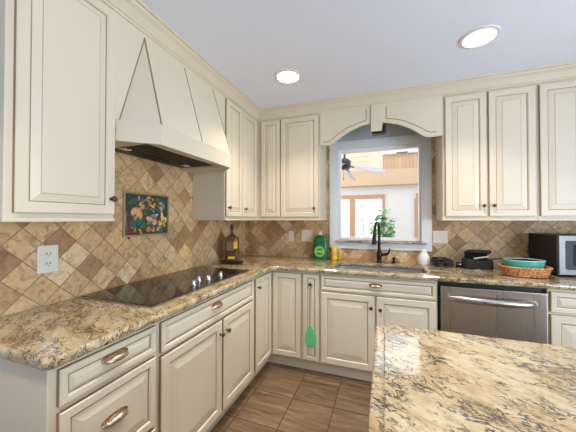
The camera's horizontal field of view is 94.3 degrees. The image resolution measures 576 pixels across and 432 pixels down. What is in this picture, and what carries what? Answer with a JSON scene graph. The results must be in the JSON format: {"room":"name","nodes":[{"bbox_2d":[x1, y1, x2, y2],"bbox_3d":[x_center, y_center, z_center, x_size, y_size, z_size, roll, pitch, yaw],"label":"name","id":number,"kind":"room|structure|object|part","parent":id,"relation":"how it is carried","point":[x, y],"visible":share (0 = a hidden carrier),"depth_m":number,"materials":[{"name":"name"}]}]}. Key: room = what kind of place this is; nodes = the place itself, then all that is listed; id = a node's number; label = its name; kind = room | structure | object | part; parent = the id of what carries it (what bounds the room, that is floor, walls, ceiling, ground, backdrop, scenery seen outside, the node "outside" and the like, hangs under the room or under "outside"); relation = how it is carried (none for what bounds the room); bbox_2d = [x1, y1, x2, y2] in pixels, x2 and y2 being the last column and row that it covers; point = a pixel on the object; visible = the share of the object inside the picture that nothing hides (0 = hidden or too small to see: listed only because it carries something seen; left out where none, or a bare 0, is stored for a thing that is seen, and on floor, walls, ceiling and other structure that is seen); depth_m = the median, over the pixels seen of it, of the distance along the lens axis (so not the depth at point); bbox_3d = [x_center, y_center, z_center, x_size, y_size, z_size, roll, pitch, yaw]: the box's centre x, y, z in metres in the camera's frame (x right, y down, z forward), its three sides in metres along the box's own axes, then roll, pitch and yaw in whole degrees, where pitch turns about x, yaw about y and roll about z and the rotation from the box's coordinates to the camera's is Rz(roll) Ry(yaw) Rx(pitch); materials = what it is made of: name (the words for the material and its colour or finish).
{"room":"kitchen","nodes":[
{"label":"kitchen","id":0,"kind":"room"},
{"bbox_2d":[210,361,371,431],"bbox_3d":[1.139,1.378,-0.841,6.150,0.100,6.500,0,-1,20],"label":"floor","id":1,"kind":"structure","parent":0,"point":[280,398],"depth_m":1.94,"materials":[{"name":"tile"}]},
{"bbox_2d":[0,323,156,431],"bbox_3d":[-0.925,0.912,1.108,0.636,0.881,0.422,0,-1,20],"label":"base cabinet","id":2,"kind":"object","parent":1,"relation":"on","point":[111,387],"visible":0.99,"depth_m":0.93,"materials":[{"name":"beige paint"}]},
{"bbox_3d":[-0.661,0.775,1.018,0.020,0.297,0.379,0,-1,20],"label":"drawer","id":3,"kind":"part","parent":2,"relation":"part of","materials":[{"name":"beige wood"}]},
{"bbox_3d":[-0.661,0.548,1.021,0.020,0.117,0.379,0,-1,20],"label":"drawer","id":4,"kind":"part","parent":2,"relation":"part of","materials":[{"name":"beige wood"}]},
{"bbox_3d":[-0.640,0.753,1.004,0.030,0.030,0.105,0,-1,20],"label":"cup pull","id":5,"kind":"part","parent":2,"relation":"part of","materials":[{"name":"grey metal"}]},
{"bbox_3d":[-0.640,0.526,1.007,0.030,0.030,0.105,0,-1,20],"label":"cup pull","id":6,"kind":"part","parent":2,"relation":"part of","materials":[{"name":"grey metal"}]},
{"bbox_2d":[156,279,253,431],"bbox_3d":[-0.691,0.920,1.757,0.638,0.881,0.956,0,-1,20],"label":"base cabinet","id":7,"kind":"object","parent":1,"relation":"on","point":[204,350],"visible":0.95,"depth_m":1.51,"materials":[{"name":"beige paint"}]},
{"bbox_3d":[-0.504,0.942,1.454,0.020,0.581,0.488,0,-1,20],"label":"door","id":8,"kind":"part","parent":7,"relation":"part of","materials":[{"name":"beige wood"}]},
{"bbox_3d":[-0.432,0.567,1.661,0.020,0.140,0.918,0,-1,20],"label":"drawer","id":9,"kind":"part","parent":7,"relation":"part of","materials":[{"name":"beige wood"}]},
{"bbox_3d":[-0.420,0.538,1.622,0.030,0.030,0.105,0,-1,20],"label":"cup pull","id":10,"kind":"part","parent":7,"relation":"part of","materials":[{"name":"grey metal"}]},
{"bbox_3d":[-0.347,0.948,1.894,0.020,0.581,0.413,0,-1,20],"label":"door","id":11,"kind":"part","parent":7,"relation":"part of","materials":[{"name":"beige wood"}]},
{"bbox_2d":[246,270,303,386],"bbox_3d":[-0.255,0.931,2.608,0.886,0.881,0.938,0,-1,20],"label":"base cabinet","id":12,"kind":"object","parent":1,"relation":"on","point":[277,300],"visible":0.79,"depth_m":2.37,"materials":[{"name":"beige paint"}]},
{"bbox_3d":[-0.210,0.874,2.276,0.020,0.738,0.307,0,-1,20],"label":"door","id":13,"kind":"part","parent":12,"relation":"part of","materials":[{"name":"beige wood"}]},
{"bbox_3d":[-0.012,0.875,2.386,0.265,0.738,0.020,0,-1,20],"label":"door","id":14,"kind":"part","parent":12,"relation":"part of","materials":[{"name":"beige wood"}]},
{"bbox_2d":[0,255,575,370],"bbox_3d":[0.640,0.458,1.548,3.292,0.037,2.344,0,-1,20],"label":"countertop","id":15,"kind":"structure","parent":12,"relation":"on","point":[52,336],"depth_m":1.25,"materials":[{"name":"stone"}]},
{"bbox_2d":[78,266,249,307],"bbox_3d":[-0.717,0.421,1.808,0.518,0.044,0.985,0,-1,20],"label":"cooktop","id":16,"kind":"object","parent":15,"relation":"in","point":[153,292],"visible":1,"depth_m":1.61,"materials":[{"name":"black glass"}]},
{"bbox_3d":[-0.586,0.415,1.660,0.042,0.036,0.042,0,-1,20],"label":"knob","id":17,"kind":"part","parent":16,"relation":"part of","materials":[{"name":"silver metal"}]},
{"bbox_3d":[-0.535,0.416,1.802,0.042,0.036,0.042,0,-1,20],"label":"knob","id":18,"kind":"part","parent":16,"relation":"part of","materials":[{"name":"silver metal"}]},
{"bbox_2d":[220,260,243,263],"bbox_3d":[-0.542,0.446,2.588,0.242,0.013,0.207,0,-1,20],"label":"round tray","id":19,"kind":"object","parent":15,"relation":"on","point":[223,261],"visible":0.67,"depth_m":2.55,"materials":[{"name":"brown wood"}]},
{"bbox_2d":[225,224,238,262],"bbox_3d":[-0.542,0.263,2.588,0.134,0.366,0.081,0,-1,1],"label":"liquor bottle","id":20,"kind":"object","parent":19,"relation":"on","point":[231,241],"visible":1,"depth_m":2.55,"materials":[{"name":"orange glass"}]},
{"bbox_2d":[313,231,327,259],"bbox_3d":[0.342,0.308,2.819,0.154,0.296,0.079,0,-1,20],"label":"dish soap bottle","id":21,"kind":"object","parent":15,"relation":"on","point":[320,245],"visible":0.99,"depth_m":2.79,"materials":[{"name":"green plastic"}]},
{"bbox_2d":[331,247,340,259],"bbox_3d":[0.502,0.388,2.772,0.102,0.134,0.059,0,-1,20],"label":"mug","id":22,"kind":"object","parent":15,"relation":"on","point":[334,249],"visible":1,"depth_m":2.75,"materials":[{"name":"yellow ceramic"}]},
{"bbox_2d":[336,266,424,272],"bbox_3d":[0.799,0.575,2.366,0.769,0.174,0.364,0,-1,20],"label":"sink","id":23,"kind":"object","parent":15,"relation":"in","point":[345,267],"visible":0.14,"depth_m":2.52,"materials":[{"name":"silver metal"}]},
{"bbox_2d":[372,222,389,262],"bbox_3d":[0.861,0.253,2.568,0.225,0.399,0.122,0,-1,-29],"label":"faucet","id":24,"kind":"object","parent":15,"relation":"on","point":[379,254],"visible":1,"depth_m":2.60,"materials":[{"name":"black metal"}]},
{"bbox_3d":[0.853,0.158,2.561,0.025,0.209,0.176,0,-1,34],"label":"spout","id":25,"kind":"part","parent":24,"relation":"part of","materials":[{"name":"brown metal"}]},
{"bbox_3d":[0.946,0.352,2.588,0.087,0.082,0.032,0,-1,33],"label":"handle","id":26,"kind":"part","parent":24,"relation":"part of","materials":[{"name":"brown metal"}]},
{"bbox_2d":[417,249,429,264],"bbox_3d":[1.264,0.382,2.489,0.110,0.140,0.110,0,-1,20],"label":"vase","id":27,"kind":"object","parent":15,"relation":"on","point":[423,258],"visible":1,"depth_m":2.45,"materials":[{"name":"white ceramic"}]},
{"bbox_2d":[431,257,453,266],"bbox_3d":[1.377,0.408,2.386,0.178,0.076,0.157,0,-1,20],"label":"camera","id":28,"kind":"object","parent":15,"relation":"on","point":[445,261],"visible":1,"depth_m":2.35,"materials":[{"name":"black plastic"}]},
{"bbox_2d":[456,262,462,267],"bbox_3d":[1.497,0.426,2.336,0.049,0.047,0.049,0,-1,20],"label":"tub","id":29,"kind":"object","parent":15,"relation":"on","point":[458,264],"visible":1,"depth_m":2.32,"materials":[{"name":"black plastic"}]},
{"bbox_2d":[462,249,493,269],"bbox_3d":[1.620,0.366,2.288,0.205,0.167,0.159,0,-1,20],"label":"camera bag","id":30,"kind":"object","parent":15,"relation":"on","point":[474,259],"visible":0.99,"depth_m":2.24,"materials":[{"name":"grey fabric"}]},
{"bbox_3d":[1.623,0.310,2.290,0.180,0.056,0.133,0,-1,20],"label":"lid","id":31,"kind":"part","parent":30,"relation":"part of","materials":[{"name":"grey fabric"}]},
{"bbox_2d":[498,263,552,277],"bbox_3d":[1.761,0.404,1.992,0.304,0.074,0.222,0,-1,20],"label":"wicker basket","id":32,"kind":"object","parent":15,"relation":"on","point":[545,272],"visible":0.79,"depth_m":1.91,"materials":[{"name":"brown wicker"}]},
{"bbox_2d":[503,258,545,268],"bbox_3d":[1.762,0.380,1.995,0.249,0.111,0.178,0,-1,20],"label":"casserole dish","id":33,"kind":"object","parent":32,"relation":"in","point":[513,262],"visible":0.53,"depth_m":1.95,"materials":[{"name":"teal ceramic"}]},
{"bbox_2d":[529,233,575,275],"bbox_3d":[2.250,0.293,2.041,0.500,0.305,0.358,0,-1,12],"label":"microwave","id":34,"kind":"object","parent":15,"relation":"on","point":[558,250],"visible":0.78,"depth_m":1.98,"materials":[{"name":"black plastic"}]},
{"bbox_3d":[2.158,0.286,1.921,0.370,0.289,0.025,0,-1,12],"label":"door","id":35,"kind":"part","parent":34,"relation":"part of","materials":[{"name":"silver metal"}]},
{"bbox_3d":[2.156,0.284,1.908,0.290,0.210,0.003,0,-1,12],"label":"door frame glass","id":36,"kind":"part","parent":34,"relation":"part of","materials":[{"name":"black"}]},
{"bbox_2d":[302,272,321,371],"bbox_3d":[0.291,0.930,2.572,0.162,0.881,0.638,0,-1,20],"label":"base cabinet","id":37,"kind":"object","parent":1,"relation":"on","point":[310,298],"visible":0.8,"depth_m":2.31,"materials":[{"name":"beige paint"}]},
{"bbox_2d":[305,283,315,346],"bbox_3d":[0.192,0.843,2.275,0.097,0.544,0.010,0,-1,20],"label":"fly swatter","id":38,"kind":"object","parent":37,"relation":"hanging from","point":[310,337],"visible":1,"depth_m":2.27,"materials":[{"name":"green plastic"}]},
{"bbox_2d":[320,273,437,381],"bbox_3d":[0.787,0.928,2.394,0.891,0.881,0.638,0,-1,20],"label":"base cabinet","id":39,"kind":"object","parent":1,"relation":"on","point":[352,307],"visible":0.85,"depth_m":2.16,"materials":[{"name":"beige paint"}]},
{"bbox_3d":[0.488,0.943,2.206,0.434,0.598,0.020,0,-1,20],"label":"door","id":40,"kind":"part","parent":39,"relation":"part of","materials":[{"name":"beige wood"}]},
{"bbox_3d":[0.692,0.551,2.112,0.101,0.030,0.030,0,-1,20],"label":"cup pull","id":41,"kind":"part","parent":39,"relation":"part of","materials":[{"name":"grey metal"}]},
{"bbox_3d":[0.694,0.565,2.137,0.870,0.124,0.020,0,-1,20],"label":"drawer","id":42,"kind":"part","parent":39,"relation":"part of","materials":[{"name":"beige wood"}]},
{"bbox_3d":[0.904,0.941,2.057,0.422,0.598,0.020,0,-1,20],"label":"door","id":43,"kind":"part","parent":39,"relation":"part of","materials":[{"name":"beige wood"}]},
{"bbox_2d":[437,281,547,343],"bbox_3d":[1.499,0.925,2.100,0.646,0.879,0.691,0,-1,20],"label":"dishwasher","id":44,"kind":"object","parent":1,"relation":"on","point":[496,311],"visible":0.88,"depth_m":1.85,"materials":[{"name":"silver metal"}]},
{"bbox_3d":[1.391,0.586,1.826,0.529,0.046,0.095,0,-1,20],"label":"handle","id":45,"kind":"part","parent":44,"relation":"part of","materials":[{"name":"silver metal"}]},
{"bbox_2d":[545,289,575,347],"bbox_3d":[2.147,0.922,1.909,0.702,0.881,0.636,0,-1,20],"label":"base cabinet","id":46,"kind":"object","parent":1,"relation":"on","point":[561,303],"visible":0.32,"depth_m":1.74,"materials":[{"name":"beige paint"}]},
{"bbox_3d":[1.935,0.565,1.693,0.432,0.134,0.020,0,-1,20],"label":"drawer","id":47,"kind":"part","parent":46,"relation":"part of","materials":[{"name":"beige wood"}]},
{"bbox_3d":[1.935,0.943,1.688,0.432,0.586,0.020,0,-1,20],"label":"door","id":48,"kind":"part","parent":46,"relation":"part of","materials":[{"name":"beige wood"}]},
{"bbox_3d":[1.061,0.898,-0.016,1.949,0.881,1.490,0,-1,20],"label":"kitchen island","id":49,"kind":"object","parent":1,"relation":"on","visible":0},
{"bbox_2d":[368,324,575,431],"bbox_3d":[1.062,0.439,0.007,2.058,0.037,1.622,0,-1,20],"label":"island countertop","id":50,"kind":"structure","parent":49,"relation":"on","point":[424,380],"depth_m":0.68,"materials":[{"name":"stone"}]},
{"bbox_2d":[140,0,575,108],"bbox_3d":[1.164,-1.179,-0.738,6.150,0.104,6.650,0,-1,20],"label":"ceiling","id":51,"kind":"structure","parent":0,"point":[339,48],"depth_m":1.66,"materials":[{"name":"white paint"}]},
{"bbox_2d":[275,69,300,83],"bbox_3d":[0.000,-1.085,2.087,0.210,0.012,0.210,0,-1,20],"label":"recessed light","id":52,"kind":"object","parent":51,"relation":"in","point":[286,76],"visible":1,"depth_m":2.07,"materials":[{"name":"beige plastic"}]},
{"bbox_2d":[101,0,575,121],"bbox_3d":[0.574,-1.056,1.393,3.300,0.088,2.076,0,-1,20],"label":"trim","id":53,"kind":"structure","parent":51,"relation":"attached to","point":[135,12],"depth_m":2.08,"materials":[{"name":"beige paint"}]},
{"bbox_2d":[459,25,500,48],"bbox_3d":[1.171,-1.091,1.639,0.210,0.012,0.210,0,-1,20],"label":"recessed light","id":54,"kind":"object","parent":51,"relation":"in","point":[483,35],"visible":1,"depth_m":1.62,"materials":[{"name":"beige plastic"}]},
{"bbox_2d":[336,123,417,269],"bbox_3d":[2.331,0.139,2.280,6.000,2.456,0.150,0,-1,20],"label":"wall","id":55,"kind":"structure","parent":0,"point":[363,132],"depth_m":2.74,"materials":[{"name":"grey paint"}]},
{"bbox_2d":[289,231,293,240],"bbox_3d":[0.034,0.226,3.006,0.060,0.115,0.014,0,-1,20],"label":"switch plate","id":56,"kind":"object","parent":55,"relation":"attached to","point":[291,233],"visible":1,"depth_m":3.00,"materials":[{"name":"beige plastic"}]},
{"bbox_2d":[257,113,326,219],"bbox_3d":[0.042,-0.518,2.828,0.673,1.128,0.376,0,-1,20],"label":"upper cabinet","id":57,"kind":"object","parent":55,"relation":"attached to","point":[291,157],"visible":0.95,"depth_m":2.67,"materials":[{"name":"beige paint"}]},
{"bbox_3d":[-0.180,-0.484,2.751,0.210,0.990,0.020,0,-1,20],"label":"door","id":58,"kind":"part","parent":57,"relation":"part of","materials":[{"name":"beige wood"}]},
{"bbox_3d":[0.055,0.037,2.837,0.660,0.017,0.338,0,-1,20],"label":"light rail","id":59,"kind":"part","parent":57,"relation":"part of","materials":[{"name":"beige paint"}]},
{"bbox_3d":[0.113,-0.486,2.646,0.388,0.990,0.020,0,-1,20],"label":"door","id":60,"kind":"part","parent":57,"relation":"part of","materials":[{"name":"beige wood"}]},
{"bbox_2d":[320,96,441,145],"bbox_3d":[0.797,-0.850,2.408,1.044,0.364,0.038,0,-1,20],"label":"window valance","id":61,"kind":"object","parent":57,"relation":"attached to","point":[422,116],"visible":0.98,"depth_m":2.37,"materials":[{"name":"beige paint"}]},
{"bbox_2d":[372,124,385,135],"bbox_3d":[0.834,-0.790,2.455,0.122,0.082,0.070,0,-1,20],"label":"lamp","id":62,"kind":"object","parent":61,"relation":"attached to","point":[383,132],"visible":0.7,"depth_m":2.42,"materials":[{"name":"black plastic"}]},
{"bbox_2d":[302,230,312,241],"bbox_3d":[0.210,0.217,2.942,0.124,0.125,0.014,0,-1,20],"label":"switch plate","id":63,"kind":"object","parent":55,"relation":"attached to","point":[307,235],"visible":1,"depth_m":2.94,"materials":[{"name":"beige plastic"}]},
{"bbox_2d":[329,134,431,251],"bbox_3d":[0.919,-0.224,2.741,0.975,1.126,0.162,0,-1,20],"label":"window","id":64,"kind":"structure","parent":55,"relation":"in","point":[422,143],"depth_m":2.69,"materials":[{"name":"white"}]},
{"bbox_3d":[0.937,-0.231,2.778,0.807,0.968,0.080,0,-1,20],"label":"frame","id":65,"kind":"part","parent":64,"relation":"part of","materials":[{"name":"white plastic"}]},
{"bbox_3d":[0.926,0.263,2.732,0.860,0.019,0.162,0,-1,20],"label":"sill","id":66,"kind":"part","parent":64,"relation":"part of","materials":[{"name":"stone"}]},
{"bbox_2d":[245,137,575,266],"bbox_3d":[1.084,-0.178,2.646,3.392,1.300,0.008,0,-1,20],"label":"backsplash","id":67,"kind":"structure","parent":55,"relation":"attached to","point":[505,239],"depth_m":2.53,"materials":[{"name":"tile"}]},
{"bbox_2d":[433,231,447,243],"bbox_3d":[1.429,0.198,2.506,0.122,0.118,0.014,0,-1,20],"label":"switch plate","id":68,"kind":"object","parent":55,"relation":"attached to","point":[438,236],"visible":1,"depth_m":2.51,"materials":[{"name":"beige plastic"}]},
{"bbox_2d":[435,84,537,220],"bbox_3d":[1.631,-0.525,2.259,0.634,1.128,0.376,0,-1,20],"label":"upper cabinet","id":69,"kind":"object","parent":55,"relation":"attached to","point":[486,149],"visible":0.94,"depth_m":2.11,"materials":[{"name":"beige paint"}]},
{"bbox_3d":[1.441,-0.491,2.171,0.288,0.990,0.020,0,-1,20],"label":"door","id":70,"kind":"part","parent":69,"relation":"part of","materials":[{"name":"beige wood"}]},
{"bbox_3d":[1.637,0.030,2.270,0.634,0.017,0.338,0,-1,20],"label":"light rail","id":71,"kind":"part","parent":69,"relation":"part of","materials":[{"name":"beige paint"}]},
{"bbox_3d":[1.729,-0.493,2.068,0.295,0.990,0.020,0,-1,20],"label":"door","id":72,"kind":"part","parent":69,"relation":"part of","materials":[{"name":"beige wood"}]},
{"bbox_2d":[536,78,575,220],"bbox_3d":[2.227,-0.528,2.046,0.631,1.128,0.376,0,-1,20],"label":"upper cabinet","id":73,"kind":"object","parent":55,"relation":"attached to","point":[555,100],"visible":0.56,"depth_m":1.97,"materials":[{"name":"beige paint"}]},
{"bbox_3d":[2.234,0.028,2.057,0.631,0.017,0.338,0,-1,20],"label":"light rail","id":74,"kind":"part","parent":73,"relation":"part of","materials":[{"name":"beige paint"}]},
{"bbox_2d":[342,151,417,237],"bbox_3d":[2.298,-0.073,5.901,8.500,2.970,0.140,0,-1,20],"label":"wall","id":75,"kind":"structure","parent":0,"point":[399,199],"depth_m":5.82,"materials":[{"name":"white paint"}]},
{"bbox_2d":[342,194,384,236],"bbox_3d":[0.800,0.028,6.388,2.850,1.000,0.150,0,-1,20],"label":"door frame","id":76,"kind":"structure","parent":75,"relation":"in","point":[352,198],"depth_m":6.09,"materials":[{"name":"brown wood"}]},
{"bbox_2d":[342,167,417,187],"bbox_3d":[2.253,-0.837,5.785,8.500,0.345,0.125,0,-1,20],"label":"trim","id":77,"kind":"structure","parent":75,"relation":"attached to","point":[401,176],"depth_m":5.80,"materials":[{"name":"beige wood"}]},
{"bbox_2d":[383,148,417,154],"bbox_3d":[3.470,-1.434,5.392,2.940,0.160,0.060,0,-1,20],"label":"trim","id":78,"kind":"structure","parent":75,"relation":"attached to","point":[414,150],"depth_m":5.74,"materials":[{"name":"white"}]},
{"bbox_2d":[414,193,418,237],"bbox_3d":[3.846,0.015,5.297,2.440,1.000,0.150,0,-1,20],"label":"window","id":79,"kind":"structure","parent":75,"relation":"in","point":[416,235],"depth_m":5.65,"materials":[{"name":"brown wood"}]},
{"bbox_3d":[1.777,-2.036,4.470,8.500,1.740,3.550,0,-1,20],"label":"ceiling","id":80,"kind":"structure","parent":0,"visible":0},
{"bbox_2d":[342,154,385,180],"bbox_3d":[0.914,-1.693,4.324,0.940,2.230,0.940,0,-1,-19],"label":"ceiling fan","id":81,"kind":"object","parent":80,"relation":"hanging from","point":[346,163],"visible":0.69,"depth_m":4.22,"materials":[{"name":"grey"}]},
{"bbox_3d":[0.914,-0.840,4.313,0.200,0.185,0.200,0,-1,20],"label":"motor","id":82,"kind":"part","parent":81,"relation":"part of","materials":[{"name":"grey metal"}]},
{"bbox_3d":[1.085,-0.722,4.668,0.140,0.178,0.470,0,-1,26],"label":"blade","id":83,"kind":"part","parent":81,"relation":"part of","materials":[{"name":"grey"}]},
{"bbox_3d":[1.270,-0.729,4.140,0.470,0.178,0.140,0,-1,26],"label":"blade","id":84,"kind":"part","parent":81,"relation":"part of","materials":[{"name":"grey"}]},
{"bbox_3d":[1.752,1.443,4.356,8.500,0.100,3.400,0,-1,20],"label":"floor","id":85,"kind":"structure","parent":0,"visible":0},
{"bbox_2d":[367,207,395,236],"bbox_3d":[1.243,0.632,3.540,0.349,1.501,0.369,1,-1,-40],"label":"potted plant","id":86,"kind":"object","parent":85,"relation":"on","point":[390,232],"visible":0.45,"depth_m":3.51,"materials":[{"name":"green plant"}]},
{"bbox_3d":[1.242,0.490,3.536,0.264,1.216,0.114,0,-1,20],"label":"stem","id":87,"kind":"part","parent":86,"relation":"part of","materials":[{"name":"green plant"}]},
{"bbox_3d":[-1.660,0.114,0.257,0.150,2.456,6.650,0,-1,20],"label":"wall","id":88,"kind":"structure","parent":0,"visible":0},
{"bbox_2d":[37,245,57,273],"bbox_3d":[-1.186,0.213,1.320,0.010,0.135,0.088,0,-1,20],"label":"wall outlet","id":89,"kind":"object","parent":88,"relation":"attached to","point":[47,256],"visible":1,"depth_m":1.31,"materials":[{"name":"beige plastic"}]},
{"bbox_2d":[44,251,52,257],"bbox_3d":[-1.183,0.189,1.319,0.004,0.032,0.034,0,-1,20],"label":"socket","id":90,"kind":"object","parent":89,"relation":"attached to","point":[47,254],"depth_m":1.32,"materials":[{"name":"beige plastic"}]},
{"bbox_2d":[44,261,52,266],"bbox_3d":[-1.183,0.237,1.319,0.004,0.032,0.034,0,-1,20],"label":"socket","id":91,"kind":"object","parent":89,"relation":"attached to","point":[46,263],"depth_m":1.32,"materials":[{"name":"beige plastic"}]},
{"bbox_2d":[0,0,117,221],"bbox_3d":[-1.056,-0.539,1.170,0.376,1.128,0.410,0,-1,20],"label":"upper cabinet","id":92,"kind":"object","parent":88,"relation":"attached to","point":[58,57],"visible":1,"depth_m":1.07,"materials":[{"name":"beige paint"}]},
{"bbox_3d":[-1.074,0.017,1.170,0.338,0.017,0.410,0,-1,20],"label":"light rail","id":93,"kind":"part","parent":92,"relation":"part of","materials":[{"name":"beige paint"}]},
{"bbox_3d":[-0.834,-0.082,1.275,0.031,0.028,0.028,0,-1,20],"label":"knob","id":94,"kind":"part","parent":92,"relation":"part of","materials":[{"name":"brown metal"}]},
{"bbox_2d":[0,152,244,316],"bbox_3d":[-0.911,-0.015,2.117,0.008,0.960,2.345,0,-1,20],"label":"backsplash","id":95,"kind":"structure","parent":88,"relation":"attached to","point":[93,257],"depth_m":1.65,"materials":[{"name":"tile"}]},
{"bbox_2d":[122,191,168,238],"bbox_3d":[-0.985,-0.003,1.880,0.012,0.315,0.382,0,-1,20],"label":"tile mural","id":96,"kind":"object","parent":88,"relation":"attached to","point":[144,214],"visible":1,"depth_m":1.85,"materials":[{"name":"multicoloured tile"}]},
{"bbox_2d":[115,12,230,172],"bbox_3d":[-0.767,-0.730,1.803,0.480,0.728,0.971,0,-1,20],"label":"range hood","id":97,"kind":"object","parent":88,"relation":"attached to","point":[166,113],"visible":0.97,"depth_m":1.53,"materials":[{"name":"beige paint"}]},
{"bbox_3d":[-0.635,-0.389,1.739,0.012,0.016,0.670,0,-1,20],"label":"grease rail","id":98,"kind":"part","parent":97,"relation":"part of","materials":[{"name":"silver metal"}]},
{"bbox_2d":[193,97,257,220],"bbox_3d":[-0.501,-0.519,2.722,0.376,1.128,0.942,0,-1,20],"label":"upper cabinet","id":99,"kind":"object","parent":88,"relation":"attached to","point":[230,195],"visible":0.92,"depth_m":2.34,"materials":[{"name":"beige paint"}]},
{"bbox_3d":[-0.519,0.036,2.721,0.338,0.017,0.942,0,-1,20],"label":"light rail","id":100,"kind":"part","parent":99,"relation":"part of","materials":[{"name":"beige paint"}]},
{"bbox_3d":[-0.474,-0.489,2.360,0.020,0.990,0.268,0,-1,20],"label":"door","id":101,"kind":"part","parent":99,"relation":"part of","materials":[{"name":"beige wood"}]},
{"bbox_3d":[-0.377,-0.486,2.631,0.020,0.990,0.290,0,-1,20],"label":"door","id":102,"kind":"part","parent":99,"relation":"part of","materials":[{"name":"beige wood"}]},
{"label":"outside","id":103,"kind":"structure","parent":0,"visible":0},
{"bbox_2d":[342,226,377,236],"bbox_3d":[14.908,1.982,31.453,70.000,0.100,56.400,0,-1,20],"label":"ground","id":104,"kind":"structure","parent":103,"point":[345,229],"depth_m":33.80,"materials":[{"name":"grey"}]},
{"bbox_2d":[355,199,363,236],"bbox_3d":[4.869,-1.243,18.023,2.756,6.030,1.958,1,-1,-37],"label":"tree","id":105,"kind":"object","parent":104,"relation":"on","point":[362,220],"visible":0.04,"depth_m":18.19,"materials":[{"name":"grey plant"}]}
]}

